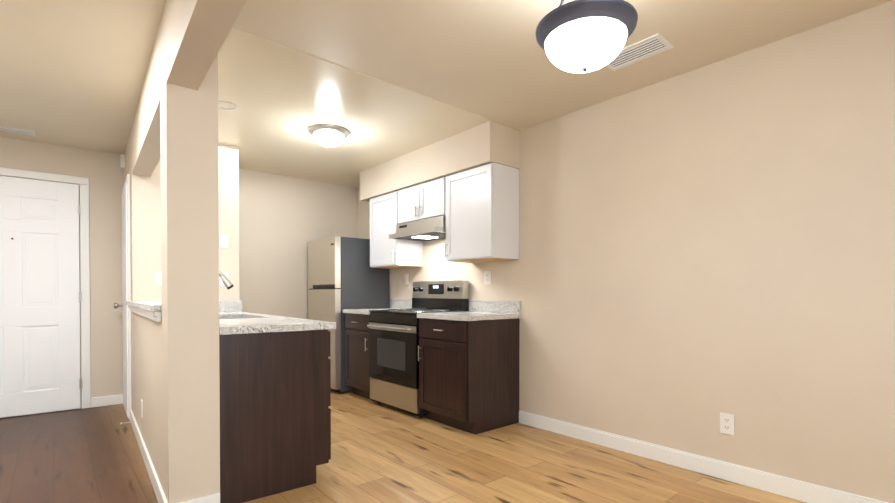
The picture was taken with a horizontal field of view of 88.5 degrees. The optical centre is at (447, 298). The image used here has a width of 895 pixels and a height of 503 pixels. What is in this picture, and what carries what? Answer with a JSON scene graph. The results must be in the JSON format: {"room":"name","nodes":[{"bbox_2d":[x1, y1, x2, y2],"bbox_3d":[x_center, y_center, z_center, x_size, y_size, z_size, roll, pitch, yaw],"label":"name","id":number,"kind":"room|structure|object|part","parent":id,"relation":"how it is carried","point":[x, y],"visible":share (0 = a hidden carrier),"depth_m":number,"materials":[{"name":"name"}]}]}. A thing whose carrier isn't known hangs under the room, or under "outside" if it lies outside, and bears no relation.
{"room":"kitchen","nodes":[
{"label":"kitchen","id":0,"kind":"room"},
{"bbox_2d":[0,136,123,407],"bbox_3d":[-3.421,-0.185,4.398,2.782,2.440,0.216,-1,1,-41],"label":"wall","id":1,"kind":"structure","parent":0,"point":[103,172],"depth_m":4.41,"materials":[{"name":"paint"}]},
{"bbox_2d":[0,176,81,417],"bbox_3d":[-3.787,-0.015,4.017,0.920,2.084,0.082,-1,1,-41],"label":"entry door","id":2,"kind":"structure","parent":1,"relation":"in","point":[40,297],"depth_m":4.12,"materials":[{"name":"white wood"}]},
{"bbox_2d":[0,167,90,418],"bbox_3d":[-3.801,-0.047,4.023,1.059,2.172,0.064,-1,1,-41],"label":"door frame","id":3,"kind":"structure","parent":1,"relation":"attached to","point":[83,182],"depth_m":4.32,"materials":[{"name":"white painted wood"}]},
{"bbox_2d":[122,174,131,419],"bbox_3d":[-2.933,-0.013,4.200,0.048,2.100,0.713,-1,1,-41],"label":"door frame","id":4,"kind":"structure","parent":1,"relation":"attached to","point":[127,180],"depth_m":3.92,"materials":[{"name":"white wood"}]},
{"bbox_2d":[124,130,238,413],"bbox_3d":[-2.562,-0.185,4.405,0.861,2.440,1.024,-1,1,-41],"label":"wall block","id":5,"kind":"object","parent":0,"point":[145,228],"visible":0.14,"depth_m":3.87,"materials":[{"name":"paint"}]},
{"bbox_2d":[113,184,128,416],"bbox_3d":[-2.961,0.017,4.188,0.099,2.020,0.592,-1,1,-41],"label":"closet door","id":6,"kind":"structure","parent":5,"relation":"attached to","point":[123,305],"depth_m":4.12,"materials":[{"name":"white wood"}]},
{"bbox_2d":[120,154,124,169],"bbox_3d":[-3.099,-1.300,4.384,0.039,0.130,0.121,-1,1,-41],"label":"detector","id":7,"kind":"object","parent":5,"relation":"attached to","point":[122,161],"visible":1,"depth_m":4.34,"materials":[{"name":"white plastic"}]},
{"bbox_2d":[155,271,160,284],"bbox_3d":[-2.423,-0.173,3.880,0.074,0.118,0.009,-1,1,-41],"label":"outlet","id":8,"kind":"object","parent":5,"relation":"attached to","point":[157,277],"visible":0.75,"depth_m":3.87,"materials":[{"name":"white plastic"}]},
{"bbox_2d":[219,234,227,247],"bbox_3d":[-2.033,-0.523,4.181,0.074,0.118,0.012,-1,1,-41],"label":"light switch","id":9,"kind":"object","parent":5,"relation":"attached to","point":[223,241],"visible":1,"depth_m":4.17,"materials":[{"name":"white plastic"}]},
{"bbox_2d":[220,273,228,285],"bbox_3d":[-2.034,-0.176,4.186,0.074,0.118,0.009,-1,1,-41],"label":"outlet","id":10,"kind":"object","parent":5,"relation":"attached to","point":[221,281],"visible":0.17,"depth_m":4.18,"materials":[{"name":"white plastic"}]},
{"bbox_2d":[131,0,246,488],"bbox_3d":[-0.149,-0.146,0.786,0.464,2.440,7.682,-1,1,-41],"label":"wall","id":11,"kind":"structure","parent":0,"point":[197,32],"depth_m":2.42,"materials":[{"name":"paint"}]},
{"bbox_2d":[141,399,142,418],"bbox_3d":[-2.100,0.758,3.157,0.009,0.118,0.074,-1,1,-41],"label":"outlet","id":12,"kind":"object","parent":11,"relation":"attached to","point":[141,409],"visible":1,"depth_m":3.14,"materials":[{"name":"white plastic"}]},
{"bbox_2d":[126,300,161,321],"bbox_3d":[-1.938,0.067,3.099,0.352,0.084,1.848,-1,1,-41],"label":"sill ledge","id":13,"kind":"object","parent":11,"relation":"on","point":[150,309],"visible":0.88,"depth_m":2.64,"materials":[{"name":"stone"}]},
{"bbox_2d":[91,394,219,502],"bbox_3d":[-2.258,1.000,3.326,0.361,0.092,3.061,-1,1,-41],"label":"baseboard","id":14,"kind":"structure","parent":11,"relation":"attached to","point":[118,399],"depth_m":2.83,"materials":[{"name":"white wood"}]},
{"bbox_2d":[160,1,219,502],"bbox_3d":[-1.288,-0.162,2.297,0.229,2.439,0.229,-1,1,-41],"label":"column","id":15,"kind":"structure","parent":0,"point":[190,290],"depth_m":2.21,"materials":[{"name":"paint"}]},
{"bbox_2d":[239,168,356,318],"bbox_3d":[-1.886,-0.196,5.359,1.820,2.440,0.100,-1,1,-41],"label":"wall","id":16,"kind":"structure","parent":0,"point":[283,220],"depth_m":5.28,"materials":[{"name":"paint"}]},
{"bbox_2d":[0,390,805,502],"bbox_3d":[-0.154,1.089,1.656,4.420,0.050,9.400,-1,1,-41],"label":"floor","id":17,"kind":"structure","parent":0,"point":[381,453],"depth_m":2.86,"materials":[{"name":"brown wood"}]},
{"bbox_2d":[219,330,330,502],"bbox_3d":[-1.057,0.616,2.698,0.642,0.875,0.531,-1,1,-41],"label":"base cabinet","id":18,"kind":"object","parent":17,"relation":"on","point":[275,401],"depth_m":2.47,"materials":[{"name":"brown wood"}]},
{"bbox_2d":[219,310,335,333],"bbox_3d":[-1.481,0.151,3.318,0.598,0.039,2.074,-1,1,-41],"label":"countertop","id":19,"kind":"structure","parent":18,"relation":"on","point":[250,323],"depth_m":2.65,"materials":[{"name":"grey stone"}]},
{"bbox_2d":[307,236,388,393],"bbox_3d":[-1.161,0.179,5.358,0.686,1.690,0.700,-1,1,-41],"label":"fridge","id":20,"kind":"object","parent":17,"relation":"on","point":[342,274],"visible":0.6,"depth_m":5.02,"materials":[{"name":"grey metal"}]},
{"bbox_2d":[345,315,371,399],"bbox_3d":[-0.699,0.592,4.909,0.607,0.875,0.514,-1,1,-41],"label":"base cabinet","id":21,"kind":"object","parent":17,"relation":"on","point":[357,376],"depth_m":4.72,"materials":[{"name":"brown wood"}]},
{"bbox_2d":[343,307,411,314],"bbox_3d":[-0.709,0.134,4.903,0.624,0.039,0.526,-1,1,-41],"label":"countertop","id":22,"kind":"structure","parent":21,"relation":"on","point":[348,311],"depth_m":4.82,"materials":[{"name":"grey stone"}]},
{"bbox_2d":[367,280,468,417],"bbox_3d":[-0.308,0.432,4.383,0.662,1.205,0.780,-1,1,-41],"label":"range","id":23,"kind":"object","parent":17,"relation":"on","point":[394,337],"visible":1,"depth_m":4.25,"materials":[{"name":"black"}]},
{"bbox_2d":[418,319,519,434],"bbox_3d":[0.177,0.603,3.884,0.607,0.875,0.602,-1,1,-41],"label":"base cabinet","id":24,"kind":"object","parent":17,"relation":"on","point":[469,371],"depth_m":3.66,"materials":[{"name":"brown wood"}]},
{"bbox_2d":[417,311,520,322],"bbox_3d":[0.175,0.145,3.869,0.624,0.039,0.616,-1,1,-41],"label":"countertop","id":25,"kind":"structure","parent":24,"relation":"on","point":[470,316],"depth_m":3.68,"materials":[{"name":"grey stone"}]},
{"bbox_2d":[360,121,519,201],"bbox_3d":[-0.190,-1.249,4.493,0.355,0.315,2.023,-1,1,-41],"label":"soffit","id":26,"kind":"structure","parent":0,"point":[488,142],"depth_m":4.02,"materials":[{"name":"paint"}]},
{"bbox_2d":[0,0,892,154],"bbox_3d":[-0.154,-1.400,1.629,4.420,0.050,9.400,-1,1,-41],"label":"ceiling","id":27,"kind":"structure","parent":0,"point":[72,73],"depth_m":2.54,"materials":[{"name":"paint"}]},
{"bbox_2d":[0,126,35,135],"bbox_3d":[-3.651,-1.394,3.772,0.405,0.009,0.137,-1,1,-41],"label":"ceiling vent","id":28,"kind":"object","parent":27,"relation":"in","point":[16,130],"visible":1,"depth_m":3.83,"materials":[{"name":"white metal"}]},
{"bbox_2d":[218,28,521,187],"bbox_3d":[-1.149,-1.406,4.107,2.309,0.013,2.740,-1,1,-41],"label":"ceiling panel","id":29,"kind":"object","parent":27,"relation":"attached to","point":[282,98],"visible":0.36,"depth_m":3.48,"materials":[{"name":"paint"}]},
{"bbox_2d":[218,101,237,110],"bbox_3d":[-1.601,-1.405,3.313,0.170,0.038,0.170,-1,1,-41],"label":"recessed light","id":30,"kind":"object","parent":29,"relation":"attached to","point":[235,107],"visible":0.5,"depth_m":3.32,"materials":[{"name":"white plastic"}]},
{"bbox_2d":[308,124,349,146],"bbox_3d":[-0.989,-1.331,3.837,0.344,0.137,0.344,-1,1,-41],"label":"kitchen ceiling light","id":31,"kind":"object","parent":29,"relation":"attached to","point":[329,135],"visible":1,"depth_m":3.75,"materials":[{"name":"white glass"}]},
{"bbox_2d":[535,0,637,72],"bbox_3d":[0.541,-1.135,1.805,0.384,0.485,0.384,-1,1,-41],"label":"pendant light","id":32,"kind":"object","parent":27,"relation":"hanging from","point":[580,36],"visible":1,"depth_m":1.70,"materials":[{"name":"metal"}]},
{"bbox_3d":[0.541,-0.956,1.807,0.312,0.128,0.312,-1,1,-41],"label":"lamp shade","id":33,"kind":"part","parent":32,"relation":"part of","materials":[{"name":"white glass"}]},
{"bbox_2d":[605,33,673,70],"bbox_3d":[1.053,-1.381,2.596,0.190,0.009,0.360,-1,1,-41],"label":"ceiling vent","id":34,"kind":"object","parent":27,"relation":"in","point":[650,46],"visible":0.77,"depth_m":2.56,"materials":[{"name":"white metal"}]},
{"bbox_2d":[357,0,894,502],"bbox_3d":[1.444,-0.170,2.944,0.100,2.440,9.100,-1,1,-41],"label":"wall","id":35,"kind":"structure","parent":0,"point":[701,250],"depth_m":2.66,"materials":[{"name":"paint"}]},
{"bbox_2d":[370,192,422,268],"bbox_3d":[-0.560,-0.716,4.949,0.326,0.753,0.538,-1,1,-41],"label":"upper cabinet","id":36,"kind":"object","parent":35,"relation":"attached to","point":[387,253],"depth_m":4.81,"materials":[{"name":"white wood"}]},
{"bbox_2d":[404,274,408,284],"bbox_3d":[-0.453,-0.213,5.076,0.010,0.118,0.074,-1,1,-41],"label":"light switch","id":37,"kind":"object","parent":35,"relation":"attached to","point":[406,277],"visible":1,"depth_m":5.07,"materials":[{"name":"white plastic"}]},
{"bbox_2d":[389,216,445,241],"bbox_3d":[-0.182,-0.662,4.426,0.432,0.151,0.735,-1,1,-41],"label":"range hood","id":38,"kind":"object","parent":35,"relation":"attached to","point":[429,229],"visible":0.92,"depth_m":4.30,"materials":[{"name":"silver metal"}]},
{"bbox_2d":[394,178,441,225],"bbox_3d":[-0.141,-0.916,4.457,0.326,0.343,0.741,-1,1,-41],"label":"upper cabinet","id":39,"kind":"object","parent":35,"relation":"attached to","point":[422,201],"depth_m":4.35,"materials":[{"name":"white wood"}]},
{"bbox_2d":[391,299,520,314],"bbox_3d":[-0.023,0.065,4.564,0.020,0.105,1.932,-1,1,-41],"label":"backsplash","id":40,"kind":"structure","parent":35,"relation":"attached to","point":[474,305],"depth_m":4.10,"materials":[{"name":"grey stone"}]},
{"bbox_2d":[442,162,518,262],"bbox_3d":[0.289,-0.706,3.956,0.326,0.753,0.576,-1,1,-41],"label":"upper cabinet","id":41,"kind":"object","parent":35,"relation":"attached to","point":[478,207],"depth_m":3.79,"materials":[{"name":"white wood"}]},
{"bbox_2d":[484,271,490,283],"bbox_3d":[0.358,-0.186,4.129,0.008,0.118,0.074,-1,1,-41],"label":"outlet","id":42,"kind":"object","parent":35,"relation":"attached to","point":[487,277],"visible":1,"depth_m":4.12,"materials":[{"name":"white plastic"}]},
{"bbox_2d":[519,410,887,502],"bbox_3d":[2.447,1.012,1.697,0.013,0.104,5.681,-1,1,-41],"label":"baseboard","id":43,"kind":"structure","parent":35,"relation":"attached to","point":[803,491],"depth_m":2.75,"materials":[{"name":"white wood"}]},
{"bbox_2d":[720,412,733,434],"bbox_3d":[1.620,0.727,2.664,0.008,0.118,0.074,-1,1,-41],"label":"outlet","id":44,"kind":"object","parent":35,"relation":"attached to","point":[726,423],"visible":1,"depth_m":2.66,"materials":[{"name":"white plastic"}]}
]}

